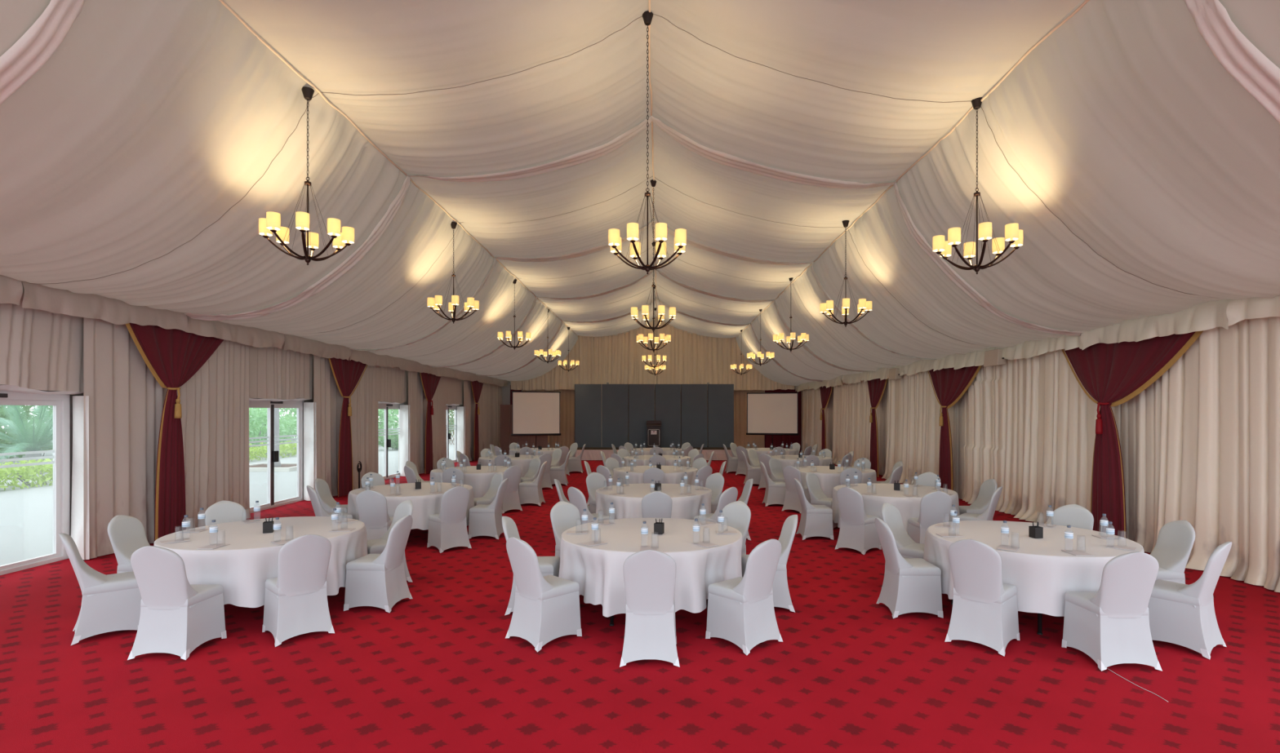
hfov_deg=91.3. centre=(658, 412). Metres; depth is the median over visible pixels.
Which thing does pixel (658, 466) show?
box
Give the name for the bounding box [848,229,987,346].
trim
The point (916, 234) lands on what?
trim
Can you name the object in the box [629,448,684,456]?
tablecloth
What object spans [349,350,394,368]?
valance
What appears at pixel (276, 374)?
curtain
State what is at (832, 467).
box
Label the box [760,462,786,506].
banquet chair
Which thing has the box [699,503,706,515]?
water bottle
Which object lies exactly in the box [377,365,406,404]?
curtain
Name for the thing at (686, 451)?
banquet chair
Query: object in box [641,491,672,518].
banquet chair
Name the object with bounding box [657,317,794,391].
drape
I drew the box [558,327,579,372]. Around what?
chandelier
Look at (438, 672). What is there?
floor
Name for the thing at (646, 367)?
chandelier
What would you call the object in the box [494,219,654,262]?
trim
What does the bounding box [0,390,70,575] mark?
door
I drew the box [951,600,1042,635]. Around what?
round table
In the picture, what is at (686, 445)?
banquet chair
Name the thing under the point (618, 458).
banquet chair
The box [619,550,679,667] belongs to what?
banquet chair
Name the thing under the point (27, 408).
shrub
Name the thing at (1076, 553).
notepad
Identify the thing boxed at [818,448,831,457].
banquet chair
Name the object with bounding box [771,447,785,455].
banquet chair
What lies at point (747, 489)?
banquet chair
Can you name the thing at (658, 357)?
chandelier
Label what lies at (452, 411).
shrub
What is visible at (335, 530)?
notepad
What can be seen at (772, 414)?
projection screen
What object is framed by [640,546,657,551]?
notepad
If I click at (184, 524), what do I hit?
water bottle
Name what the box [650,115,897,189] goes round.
trim
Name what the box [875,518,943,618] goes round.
banquet chair
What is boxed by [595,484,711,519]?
tablecloth
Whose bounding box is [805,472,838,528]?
banquet chair
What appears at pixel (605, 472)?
banquet chair
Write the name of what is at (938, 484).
water bottle
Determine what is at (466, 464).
banquet chair
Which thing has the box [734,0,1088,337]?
trim
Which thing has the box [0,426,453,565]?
patio
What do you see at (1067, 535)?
water bottle
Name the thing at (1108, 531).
water bottle
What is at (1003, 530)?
water bottle
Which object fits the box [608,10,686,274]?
chandelier
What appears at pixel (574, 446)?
banquet chair
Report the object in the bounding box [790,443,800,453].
banquet chair
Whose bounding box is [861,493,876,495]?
notepad
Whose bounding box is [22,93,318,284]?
trim
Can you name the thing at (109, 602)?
banquet chair
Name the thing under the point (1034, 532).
box
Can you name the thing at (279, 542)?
notepad
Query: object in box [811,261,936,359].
trim
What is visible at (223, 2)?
trim
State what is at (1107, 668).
cord
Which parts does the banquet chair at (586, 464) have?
backrest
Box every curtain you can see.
[0,293,83,395]
[71,317,250,560]
[248,342,312,401]
[303,355,378,501]
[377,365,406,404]
[400,371,446,476]
[446,377,462,405]
[457,380,502,462]
[800,387,831,456]
[831,380,882,475]
[881,370,955,492]
[955,336,1120,524]
[1120,316,1279,592]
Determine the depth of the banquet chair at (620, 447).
19.43 m
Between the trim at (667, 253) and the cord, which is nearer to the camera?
the cord
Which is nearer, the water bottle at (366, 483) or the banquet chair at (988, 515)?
the banquet chair at (988, 515)
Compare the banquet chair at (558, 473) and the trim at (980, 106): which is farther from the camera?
the banquet chair at (558, 473)
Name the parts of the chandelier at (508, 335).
lamp shade, lamp shade, rod, lamp shade, lamp shade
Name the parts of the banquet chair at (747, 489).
backrest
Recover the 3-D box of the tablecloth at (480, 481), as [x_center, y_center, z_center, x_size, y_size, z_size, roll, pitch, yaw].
[-3.888,1.509,13.320,1.828,0.575,1.828,0,0,0]
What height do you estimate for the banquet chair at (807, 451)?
0.924 m
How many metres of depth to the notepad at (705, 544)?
5.73 m
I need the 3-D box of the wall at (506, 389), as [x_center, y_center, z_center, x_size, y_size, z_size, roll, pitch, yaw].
[-0.360,-1.525,31.040,15.480,7.000,0.080,0,0,0]
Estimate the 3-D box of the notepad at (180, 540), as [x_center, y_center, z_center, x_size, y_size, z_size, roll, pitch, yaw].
[-4.570,1.218,5.903,0.210,0.004,0.150,0,0,-45]
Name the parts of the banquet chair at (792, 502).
backrest, seat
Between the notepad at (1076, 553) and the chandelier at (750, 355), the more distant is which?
the chandelier at (750, 355)
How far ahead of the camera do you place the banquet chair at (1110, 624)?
4.81 m
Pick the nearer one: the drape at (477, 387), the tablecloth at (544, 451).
the tablecloth at (544, 451)
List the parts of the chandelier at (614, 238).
lamp shade, lamp shade, arm, arm, lamp shade, lamp shade, arm, arm, rod, chain, arm, arm, lamp shade, lamp shade, arm, arm, lamp shade, lamp shade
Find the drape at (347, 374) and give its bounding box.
[328,357,367,497]
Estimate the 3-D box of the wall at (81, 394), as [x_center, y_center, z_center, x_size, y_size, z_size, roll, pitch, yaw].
[-8.080,-0.075,17.775,0.080,4.100,26.450,0,0,0]
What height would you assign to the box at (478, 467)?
0.105 m
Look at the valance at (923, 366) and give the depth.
16.11 m
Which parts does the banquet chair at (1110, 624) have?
seat, backrest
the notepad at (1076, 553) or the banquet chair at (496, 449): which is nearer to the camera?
the notepad at (1076, 553)
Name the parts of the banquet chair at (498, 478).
seat, backrest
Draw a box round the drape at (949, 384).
[927,365,981,490]
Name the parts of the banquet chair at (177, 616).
backrest, seat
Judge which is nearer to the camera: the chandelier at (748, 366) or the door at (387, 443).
the door at (387, 443)
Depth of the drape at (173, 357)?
9.45 m
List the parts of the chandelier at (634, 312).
lamp shade, arm, lamp shade, lamp shade, rod, chain, lamp shade, lamp shade, arm, lamp shade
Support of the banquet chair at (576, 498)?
on the floor
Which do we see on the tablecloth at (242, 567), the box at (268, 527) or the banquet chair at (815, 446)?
the box at (268, 527)
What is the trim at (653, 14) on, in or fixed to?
attached to the ceiling
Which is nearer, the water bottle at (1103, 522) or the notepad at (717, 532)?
the water bottle at (1103, 522)
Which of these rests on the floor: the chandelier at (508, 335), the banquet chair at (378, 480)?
the banquet chair at (378, 480)
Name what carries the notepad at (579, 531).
on the tablecloth at (597, 570)
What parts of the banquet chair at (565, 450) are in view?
backrest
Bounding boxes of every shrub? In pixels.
[0,405,53,459]
[248,408,296,453]
[249,408,296,441]
[377,408,398,437]
[377,431,398,450]
[448,409,453,436]
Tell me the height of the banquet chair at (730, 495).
0.924 m
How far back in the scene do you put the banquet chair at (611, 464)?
14.38 m
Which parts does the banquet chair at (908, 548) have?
backrest, seat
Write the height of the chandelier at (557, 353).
1.944 m
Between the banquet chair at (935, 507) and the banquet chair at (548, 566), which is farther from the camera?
the banquet chair at (935, 507)
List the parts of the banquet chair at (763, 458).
backrest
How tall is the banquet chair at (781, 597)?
0.924 m
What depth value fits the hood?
26.78 m
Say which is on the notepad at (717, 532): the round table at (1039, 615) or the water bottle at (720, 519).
the water bottle at (720, 519)
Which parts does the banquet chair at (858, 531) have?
backrest, seat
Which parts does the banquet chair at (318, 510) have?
backrest, seat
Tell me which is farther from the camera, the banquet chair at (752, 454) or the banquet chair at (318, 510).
the banquet chair at (752, 454)
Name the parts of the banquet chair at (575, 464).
seat, backrest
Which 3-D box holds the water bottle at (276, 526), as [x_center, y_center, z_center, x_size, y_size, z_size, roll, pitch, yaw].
[-3.580,1.101,5.868,0.065,0.224,0.065,0,0,39]
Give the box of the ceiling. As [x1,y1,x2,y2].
[0,0,1279,386]
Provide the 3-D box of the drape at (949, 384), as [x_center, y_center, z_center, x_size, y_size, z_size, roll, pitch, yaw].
[6.644,0.417,14.383,0.313,3.085,2.814,0,0,0]
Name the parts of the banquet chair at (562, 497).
backrest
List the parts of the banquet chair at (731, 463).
backrest, seat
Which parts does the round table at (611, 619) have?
leg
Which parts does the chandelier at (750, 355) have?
lamp shade, lamp shade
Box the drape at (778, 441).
[764,386,800,452]
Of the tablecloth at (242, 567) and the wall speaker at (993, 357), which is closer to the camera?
the tablecloth at (242, 567)
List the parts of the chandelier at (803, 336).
lamp shade, lamp shade, lamp shade, chain, lamp shade, lamp shade, lamp shade, lamp shade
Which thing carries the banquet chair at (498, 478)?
on the floor
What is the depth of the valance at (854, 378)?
21.39 m
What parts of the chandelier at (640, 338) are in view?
lamp shade, lamp shade, lamp shade, lamp shade, lamp shade, lamp shade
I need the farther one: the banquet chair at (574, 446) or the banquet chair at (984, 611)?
the banquet chair at (574, 446)
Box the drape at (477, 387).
[471,381,483,461]
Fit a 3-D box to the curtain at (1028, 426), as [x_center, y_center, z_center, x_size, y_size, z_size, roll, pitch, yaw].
[6.774,0.344,11.990,0.389,3.238,5.160,0,0,0]
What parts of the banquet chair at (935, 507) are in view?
seat, backrest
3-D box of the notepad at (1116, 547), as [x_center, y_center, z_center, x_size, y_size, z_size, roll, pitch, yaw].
[4.153,1.218,5.615,0.210,0.004,0.150,0,0,43]
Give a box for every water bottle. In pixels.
[182,515,190,527]
[197,507,205,519]
[208,520,217,533]
[253,501,260,511]
[273,517,281,529]
[331,508,338,519]
[334,502,341,513]
[364,477,369,485]
[390,479,395,487]
[430,477,435,485]
[581,509,587,520]
[591,517,598,530]
[608,502,614,513]
[640,521,648,534]
[650,480,654,488]
[693,519,699,532]
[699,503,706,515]
[717,510,724,522]
[903,480,908,488]
[936,478,941,486]
[950,505,956,515]
[952,511,959,523]
[1000,520,1008,533]
[1046,505,1053,516]
[1064,525,1073,538]
[1100,514,1108,526]
[1106,521,1114,534]
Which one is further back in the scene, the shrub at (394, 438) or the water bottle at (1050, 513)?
the shrub at (394, 438)
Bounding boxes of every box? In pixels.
[262,521,274,533]
[415,482,421,489]
[476,464,480,470]
[653,483,661,491]
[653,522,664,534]
[656,464,661,470]
[829,464,835,470]
[893,483,900,490]
[1028,526,1043,538]
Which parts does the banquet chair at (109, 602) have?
backrest, seat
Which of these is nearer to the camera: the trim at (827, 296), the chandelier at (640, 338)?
the trim at (827, 296)
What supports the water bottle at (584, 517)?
on the notepad at (579, 531)
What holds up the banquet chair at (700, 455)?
on the floor
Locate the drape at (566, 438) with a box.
[522,389,574,448]
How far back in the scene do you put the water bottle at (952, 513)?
6.65 m
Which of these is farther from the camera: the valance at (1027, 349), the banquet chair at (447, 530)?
the valance at (1027, 349)
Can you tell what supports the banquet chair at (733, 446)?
on the floor
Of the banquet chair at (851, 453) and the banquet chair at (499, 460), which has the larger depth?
the banquet chair at (851, 453)
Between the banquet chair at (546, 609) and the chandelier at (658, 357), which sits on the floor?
the banquet chair at (546, 609)
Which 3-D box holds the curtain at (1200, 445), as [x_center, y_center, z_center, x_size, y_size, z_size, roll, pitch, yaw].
[6.784,0.344,7.001,0.394,3.238,4.782,0,0,0]
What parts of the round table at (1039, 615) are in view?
leg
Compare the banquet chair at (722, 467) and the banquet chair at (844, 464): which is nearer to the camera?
the banquet chair at (722, 467)
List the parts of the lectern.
silver frame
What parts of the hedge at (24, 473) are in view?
stem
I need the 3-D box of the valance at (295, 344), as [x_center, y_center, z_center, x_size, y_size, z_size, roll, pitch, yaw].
[-7.393,-1.395,13.635,0.086,0.380,2.668,0,0,0]
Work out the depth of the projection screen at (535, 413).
25.29 m
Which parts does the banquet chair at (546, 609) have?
backrest, seat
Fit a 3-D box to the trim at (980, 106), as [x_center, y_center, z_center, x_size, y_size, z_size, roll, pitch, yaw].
[5.332,-2.470,7.264,3.236,2.309,0.026,0,0,0]
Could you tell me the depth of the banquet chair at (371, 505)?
8.50 m
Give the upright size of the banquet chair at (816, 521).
0.924 m
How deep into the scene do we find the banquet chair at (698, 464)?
14.38 m
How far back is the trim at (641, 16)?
7.26 m
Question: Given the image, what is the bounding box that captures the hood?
[646,421,661,423]
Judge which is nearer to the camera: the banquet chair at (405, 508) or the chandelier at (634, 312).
the banquet chair at (405, 508)
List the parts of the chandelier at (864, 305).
lamp shade, lamp shade, arm, arm, lamp shade, chain, lamp shade, arm, arm, arm, lamp shade, lamp shade, lamp shade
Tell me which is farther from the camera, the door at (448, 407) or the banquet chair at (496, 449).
the door at (448, 407)
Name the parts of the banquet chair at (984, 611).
backrest, seat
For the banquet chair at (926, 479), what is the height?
0.924 m
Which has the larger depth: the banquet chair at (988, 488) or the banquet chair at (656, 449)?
the banquet chair at (656, 449)
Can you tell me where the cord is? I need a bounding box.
[1106,668,1168,702]
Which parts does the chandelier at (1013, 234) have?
lamp shade, lamp shade, lamp shade, arm, arm, arm, lamp shade, rod, chain, arm, lamp shade, arm, lamp shade, arm, lamp shade, lamp shade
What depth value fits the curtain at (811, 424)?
27.68 m
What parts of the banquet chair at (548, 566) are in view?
backrest, seat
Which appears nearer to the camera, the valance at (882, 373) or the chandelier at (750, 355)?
the valance at (882, 373)
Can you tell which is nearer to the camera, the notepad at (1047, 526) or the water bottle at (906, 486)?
the notepad at (1047, 526)
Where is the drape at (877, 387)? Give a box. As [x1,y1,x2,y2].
[866,378,887,477]
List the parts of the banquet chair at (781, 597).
seat, backrest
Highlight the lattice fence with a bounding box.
[448,409,453,444]
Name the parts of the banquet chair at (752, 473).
backrest, seat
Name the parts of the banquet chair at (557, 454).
backrest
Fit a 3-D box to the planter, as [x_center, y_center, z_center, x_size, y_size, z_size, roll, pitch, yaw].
[-13.511,1.940,22.000,2.200,0.130,2.000,0,0,0]
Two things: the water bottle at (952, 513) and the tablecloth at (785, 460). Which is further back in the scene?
the tablecloth at (785, 460)
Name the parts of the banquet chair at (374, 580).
seat, backrest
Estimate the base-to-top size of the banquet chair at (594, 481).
0.924 m
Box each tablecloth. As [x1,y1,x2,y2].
[153,516,368,608]
[346,483,474,530]
[429,466,520,498]
[477,455,541,477]
[509,448,559,456]
[558,518,742,617]
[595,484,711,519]
[613,466,697,485]
[623,455,690,467]
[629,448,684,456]
[746,448,798,461]
[770,455,832,471]
[794,466,876,498]
[831,484,959,533]
[923,520,1144,617]
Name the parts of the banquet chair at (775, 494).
backrest, seat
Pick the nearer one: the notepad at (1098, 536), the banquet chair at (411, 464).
the notepad at (1098, 536)
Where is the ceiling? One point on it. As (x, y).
(149, 121)
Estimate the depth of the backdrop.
27.20 m
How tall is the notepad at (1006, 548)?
0.004 m
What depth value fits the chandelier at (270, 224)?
7.04 m
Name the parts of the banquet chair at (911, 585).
backrest, seat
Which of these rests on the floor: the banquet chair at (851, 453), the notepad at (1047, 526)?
the banquet chair at (851, 453)
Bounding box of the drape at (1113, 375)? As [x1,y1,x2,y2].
[1061,330,1203,538]
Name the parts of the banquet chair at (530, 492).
seat, backrest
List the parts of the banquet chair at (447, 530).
seat, backrest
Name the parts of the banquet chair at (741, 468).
backrest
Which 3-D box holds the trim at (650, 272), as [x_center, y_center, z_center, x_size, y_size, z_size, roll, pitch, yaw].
[-2.013,-4.131,20.121,3.855,1.010,0.372,0,0,2]
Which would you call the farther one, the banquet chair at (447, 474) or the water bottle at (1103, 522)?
the banquet chair at (447, 474)
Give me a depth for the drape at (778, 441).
30.73 m
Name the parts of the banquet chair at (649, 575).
backrest, seat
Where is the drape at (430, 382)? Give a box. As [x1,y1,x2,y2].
[419,373,440,474]
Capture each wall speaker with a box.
[888,368,901,380]
[983,348,1005,367]
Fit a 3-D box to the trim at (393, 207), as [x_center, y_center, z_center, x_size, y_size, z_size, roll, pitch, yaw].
[-5.676,-2.578,9.786,3.553,2.280,0.304,0,0,0]
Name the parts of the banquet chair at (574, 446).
backrest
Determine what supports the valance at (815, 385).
attached to the ceiling
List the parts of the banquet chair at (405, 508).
seat, backrest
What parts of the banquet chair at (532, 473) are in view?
seat, backrest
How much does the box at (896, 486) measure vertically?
0.105 m
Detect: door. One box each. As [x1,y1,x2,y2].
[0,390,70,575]
[248,398,304,513]
[377,403,404,479]
[446,405,457,462]
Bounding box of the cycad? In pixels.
[0,405,53,472]
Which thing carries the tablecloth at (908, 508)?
on the round table
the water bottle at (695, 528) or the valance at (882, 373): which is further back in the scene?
the valance at (882, 373)
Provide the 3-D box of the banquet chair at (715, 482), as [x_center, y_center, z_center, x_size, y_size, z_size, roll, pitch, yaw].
[0.824,1.511,10.634,0.565,0.924,0.466,0,0,-42]
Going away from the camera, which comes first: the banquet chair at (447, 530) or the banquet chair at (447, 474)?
the banquet chair at (447, 530)
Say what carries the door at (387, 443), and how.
in the wall at (81, 394)
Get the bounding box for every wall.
[21,281,463,536]
[500,404,547,455]
[502,380,801,450]
[511,317,657,391]
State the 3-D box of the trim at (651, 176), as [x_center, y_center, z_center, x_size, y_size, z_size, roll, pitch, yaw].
[-2.024,-4.175,12.288,3.834,0.940,0.026,0,0,0]
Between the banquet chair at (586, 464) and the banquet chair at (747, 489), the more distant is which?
the banquet chair at (586, 464)
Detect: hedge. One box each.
[0,458,53,490]
[248,440,296,461]
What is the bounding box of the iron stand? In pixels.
[356,461,361,488]
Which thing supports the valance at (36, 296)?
attached to the ceiling
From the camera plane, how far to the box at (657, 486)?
9.71 m
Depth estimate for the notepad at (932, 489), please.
9.86 m
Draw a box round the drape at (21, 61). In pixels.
[0,0,85,104]
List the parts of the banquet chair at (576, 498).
backrest, seat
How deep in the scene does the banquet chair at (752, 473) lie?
16.68 m
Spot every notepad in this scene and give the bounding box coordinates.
[159,538,190,544]
[177,529,206,533]
[196,543,229,549]
[242,519,261,524]
[271,539,290,545]
[328,528,355,532]
[333,520,356,524]
[357,488,373,489]
[386,493,401,496]
[431,492,444,494]
[565,530,588,534]
[579,540,607,546]
[592,520,614,525]
[599,488,613,490]
[610,493,626,495]
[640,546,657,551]
[679,493,696,496]
[690,541,717,547]
[693,521,716,525]
[695,488,708,490]
[715,531,737,534]
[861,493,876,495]
[932,488,949,490]
[934,524,959,528]
[935,533,964,537]
[996,545,1018,551]
[1038,524,1057,528]
[1061,550,1093,555]
[1093,535,1123,538]
[1105,544,1137,551]
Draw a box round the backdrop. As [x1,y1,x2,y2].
[574,382,733,448]
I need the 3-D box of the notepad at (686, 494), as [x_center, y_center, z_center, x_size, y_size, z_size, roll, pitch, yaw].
[0.429,1.218,9.246,0.150,0.004,0.210,0,0,-42]
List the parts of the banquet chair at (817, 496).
backrest, seat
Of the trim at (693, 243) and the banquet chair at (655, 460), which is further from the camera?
the banquet chair at (655, 460)
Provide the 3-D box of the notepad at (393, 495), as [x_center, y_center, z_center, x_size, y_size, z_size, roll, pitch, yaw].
[-3.888,1.218,9.174,0.150,0.004,0.210,0,0,1]
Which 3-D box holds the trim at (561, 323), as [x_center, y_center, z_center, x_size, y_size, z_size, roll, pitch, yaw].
[-5.676,-2.589,25.311,3.551,2.255,0.286,0,0,0]
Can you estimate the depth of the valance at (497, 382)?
29.13 m
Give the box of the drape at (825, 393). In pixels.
[819,386,832,450]
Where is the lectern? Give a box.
[645,421,661,448]
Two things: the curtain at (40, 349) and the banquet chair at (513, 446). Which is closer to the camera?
the curtain at (40, 349)
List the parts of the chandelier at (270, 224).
lamp shade, lamp shade, lamp shade, arm, arm, arm, lamp shade, arm, rod, chain, lamp shade, arm, arm, arm, lamp shade, lamp shade, lamp shade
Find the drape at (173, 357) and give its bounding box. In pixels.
[125,323,223,542]
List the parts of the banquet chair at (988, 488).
seat, backrest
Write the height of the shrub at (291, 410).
5.441 m
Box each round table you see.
[609,600,707,626]
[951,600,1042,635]
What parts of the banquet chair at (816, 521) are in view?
backrest, seat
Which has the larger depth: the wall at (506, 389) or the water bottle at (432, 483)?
the wall at (506, 389)
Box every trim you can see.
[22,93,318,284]
[184,174,410,320]
[219,0,577,336]
[302,224,458,334]
[321,16,642,95]
[349,257,496,351]
[405,115,653,182]
[428,296,537,368]
[462,176,652,223]
[475,320,562,376]
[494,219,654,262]
[536,269,654,299]
[552,247,651,279]
[562,297,656,323]
[648,0,657,317]
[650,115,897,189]
[653,13,964,102]
[653,218,813,265]
[654,177,848,228]
[655,269,773,302]
[656,297,750,325]
[666,253,767,282]
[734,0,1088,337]
[750,323,822,382]
[773,299,862,371]
[792,283,893,365]
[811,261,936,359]
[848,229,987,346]
[893,181,1084,336]
[980,106,1219,298]
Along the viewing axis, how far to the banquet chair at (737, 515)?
7.27 m
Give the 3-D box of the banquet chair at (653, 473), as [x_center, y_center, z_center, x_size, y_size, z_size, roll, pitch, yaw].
[-0.087,1.511,12.105,0.466,0.924,0.565,0,0,2]
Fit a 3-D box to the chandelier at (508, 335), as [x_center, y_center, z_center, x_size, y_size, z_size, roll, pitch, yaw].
[-3.990,-2.690,17.300,0.889,1.950,0.889,0,0,-11]
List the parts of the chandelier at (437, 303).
lamp shade, lamp shade, lamp shade, arm, arm, lamp shade, rod, chain, arm, lamp shade, arm, arm, lamp shade, lamp shade, lamp shade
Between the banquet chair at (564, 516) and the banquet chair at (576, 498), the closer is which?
the banquet chair at (564, 516)
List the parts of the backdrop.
panel, panel, panel, panel, panel, panel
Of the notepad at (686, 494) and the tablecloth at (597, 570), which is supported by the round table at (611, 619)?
the tablecloth at (597, 570)
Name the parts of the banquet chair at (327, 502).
backrest, seat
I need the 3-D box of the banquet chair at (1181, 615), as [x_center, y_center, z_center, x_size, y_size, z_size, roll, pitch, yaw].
[4.457,1.511,5.274,0.466,0.924,0.565,0,0,-36]
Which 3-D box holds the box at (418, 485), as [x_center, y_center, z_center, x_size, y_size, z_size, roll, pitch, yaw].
[-3.824,1.169,9.938,0.084,0.105,0.084,0,0,-17]
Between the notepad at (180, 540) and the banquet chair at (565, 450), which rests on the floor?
the banquet chair at (565, 450)
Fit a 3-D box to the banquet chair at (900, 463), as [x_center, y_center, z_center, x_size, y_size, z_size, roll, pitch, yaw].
[4.899,1.511,13.322,0.565,0.924,0.466,0,0,-3]
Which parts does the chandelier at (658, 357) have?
chain, lamp shade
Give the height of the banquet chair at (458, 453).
0.924 m
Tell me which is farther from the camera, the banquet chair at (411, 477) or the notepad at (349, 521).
the banquet chair at (411, 477)
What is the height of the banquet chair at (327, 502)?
0.924 m
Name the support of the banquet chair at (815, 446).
on the floor
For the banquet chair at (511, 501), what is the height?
0.924 m
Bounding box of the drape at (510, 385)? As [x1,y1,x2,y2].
[510,385,521,404]
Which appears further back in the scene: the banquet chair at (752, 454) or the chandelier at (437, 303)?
the banquet chair at (752, 454)
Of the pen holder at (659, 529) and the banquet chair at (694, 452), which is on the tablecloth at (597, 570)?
the pen holder at (659, 529)
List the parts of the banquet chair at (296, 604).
seat, backrest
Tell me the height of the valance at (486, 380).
0.380 m
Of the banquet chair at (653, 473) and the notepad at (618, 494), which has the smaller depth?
the notepad at (618, 494)
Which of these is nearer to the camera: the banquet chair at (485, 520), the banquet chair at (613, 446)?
the banquet chair at (485, 520)
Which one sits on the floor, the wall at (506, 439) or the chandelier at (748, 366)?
the wall at (506, 439)
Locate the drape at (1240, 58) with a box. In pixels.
[1184,0,1279,124]
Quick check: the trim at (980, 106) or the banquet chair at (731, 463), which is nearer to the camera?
the trim at (980, 106)
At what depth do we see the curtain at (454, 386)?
23.55 m
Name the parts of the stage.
skirt rail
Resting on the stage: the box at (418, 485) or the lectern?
the lectern
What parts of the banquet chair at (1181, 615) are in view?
seat, backrest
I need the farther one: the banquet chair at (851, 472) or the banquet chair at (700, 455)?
the banquet chair at (700, 455)
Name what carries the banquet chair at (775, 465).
on the floor
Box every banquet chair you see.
[58,533,142,646]
[107,515,150,573]
[127,546,226,660]
[204,500,246,526]
[262,534,334,647]
[306,485,352,519]
[314,478,347,513]
[343,515,413,613]
[355,490,393,540]
[360,472,385,488]
[366,500,413,582]
[404,466,417,483]
[405,461,429,483]
[426,486,471,553]
[436,457,454,468]
[442,467,464,484]
[456,451,461,464]
[459,453,471,466]
[466,471,503,526]
[467,478,508,539]
[480,448,493,457]
[489,444,495,456]
[493,446,502,456]
[494,454,511,466]
[501,466,522,513]
[502,516,559,615]
[505,537,582,653]
[509,442,519,449]
[518,457,540,493]
[518,461,546,506]
[520,447,533,455]
[537,453,552,488]
[549,448,561,471]
[550,450,571,485]
[550,501,581,557]
[554,479,590,511]
[559,446,569,475]
[567,443,577,466]
[567,487,611,524]
[568,444,585,473]
[583,461,591,505]
[586,472,606,513]
[596,465,616,486]
[600,451,606,466]
[604,457,619,481]
[610,453,623,467]
[611,444,617,454]
[617,448,629,466]
[618,445,626,450]
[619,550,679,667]
[623,442,633,456]
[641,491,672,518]
[643,467,664,484]
[648,454,666,466]
[649,446,662,455]
[680,442,690,449]
[683,445,693,457]
[688,448,699,467]
[690,453,703,467]
[692,457,706,470]
[693,466,712,487]
[693,487,737,524]
[705,472,724,513]
[705,539,782,655]
[706,451,714,466]
[715,479,753,540]
[719,461,726,475]
[720,501,751,555]
[723,444,737,473]
[729,443,737,457]
[735,446,751,475]
[741,451,760,484]
[741,515,797,613]
[747,448,759,466]
[757,453,772,489]
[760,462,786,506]
[768,457,784,482]
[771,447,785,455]
[781,466,811,514]
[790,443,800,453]
[794,479,833,540]
[802,454,819,466]
[803,446,812,455]
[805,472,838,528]
[810,444,817,455]
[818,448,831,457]
[834,487,881,555]
[840,453,852,466]
[840,467,862,485]
[848,451,853,466]
[853,457,871,469]
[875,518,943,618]
[876,461,902,484]
[881,502,924,587]
[888,466,902,484]
[907,491,951,544]
[915,471,940,488]
[944,539,1019,657]
[957,486,1002,521]
[959,479,997,515]
[1051,504,1093,530]
[1061,551,1162,671]
[1147,542,1231,660]
[1150,520,1195,584]
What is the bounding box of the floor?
[0,452,1279,752]
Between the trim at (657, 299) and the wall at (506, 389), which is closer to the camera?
the trim at (657, 299)
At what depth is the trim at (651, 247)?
17.41 m
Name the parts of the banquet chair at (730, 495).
seat, backrest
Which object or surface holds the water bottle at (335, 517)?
on the notepad at (335, 530)
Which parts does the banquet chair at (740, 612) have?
seat, backrest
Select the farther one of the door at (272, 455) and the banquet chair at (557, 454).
the banquet chair at (557, 454)
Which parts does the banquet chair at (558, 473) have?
seat, backrest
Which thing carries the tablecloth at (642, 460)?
on the round table
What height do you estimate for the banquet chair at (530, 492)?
0.924 m
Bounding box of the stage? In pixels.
[568,448,732,460]
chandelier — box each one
[258,86,354,265]
[427,222,479,324]
[497,279,530,350]
[534,309,560,363]
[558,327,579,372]
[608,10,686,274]
[631,179,675,332]
[636,241,671,352]
[641,287,666,368]
[644,307,666,376]
[730,329,752,374]
[746,309,774,366]
[773,277,808,351]
[819,220,871,327]
[932,97,1022,274]
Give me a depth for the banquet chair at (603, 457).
16.74 m
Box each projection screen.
[511,391,560,448]
[746,392,799,445]
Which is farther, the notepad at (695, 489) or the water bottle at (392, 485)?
the notepad at (695, 489)
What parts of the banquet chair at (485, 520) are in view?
seat, backrest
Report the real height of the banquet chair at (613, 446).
0.924 m
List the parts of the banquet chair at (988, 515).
seat, backrest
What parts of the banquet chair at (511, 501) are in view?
backrest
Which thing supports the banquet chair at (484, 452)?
on the floor
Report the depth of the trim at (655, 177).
12.28 m
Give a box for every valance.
[0,275,22,305]
[21,280,187,332]
[185,312,284,349]
[283,333,351,360]
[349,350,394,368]
[392,356,430,373]
[429,367,455,378]
[454,369,476,382]
[475,375,493,384]
[492,377,507,386]
[794,382,808,392]
[808,381,822,390]
[822,375,842,388]
[841,371,865,384]
[863,366,897,382]
[896,360,934,376]
[933,346,995,371]
[995,333,1081,359]
[1080,299,1231,350]
[1226,295,1279,326]
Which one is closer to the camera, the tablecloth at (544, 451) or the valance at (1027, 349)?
the valance at (1027, 349)
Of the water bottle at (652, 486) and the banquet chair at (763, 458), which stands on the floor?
the banquet chair at (763, 458)
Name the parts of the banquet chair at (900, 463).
seat, backrest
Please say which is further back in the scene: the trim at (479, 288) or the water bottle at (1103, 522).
the trim at (479, 288)
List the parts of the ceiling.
liner panel, liner panel, liner panel, liner panel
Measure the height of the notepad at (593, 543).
0.004 m
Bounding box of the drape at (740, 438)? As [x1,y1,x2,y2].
[733,390,764,448]
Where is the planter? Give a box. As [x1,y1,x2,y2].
[248,462,296,471]
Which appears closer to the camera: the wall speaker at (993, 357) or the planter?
the wall speaker at (993, 357)
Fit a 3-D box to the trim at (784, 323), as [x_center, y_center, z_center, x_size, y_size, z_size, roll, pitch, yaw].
[5.315,-2.455,20.111,3.272,2.328,0.306,0,0,0]
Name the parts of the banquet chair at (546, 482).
backrest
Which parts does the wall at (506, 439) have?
panel, panel, panel, panel, panel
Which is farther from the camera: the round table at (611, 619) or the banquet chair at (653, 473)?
the banquet chair at (653, 473)
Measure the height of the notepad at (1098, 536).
0.004 m

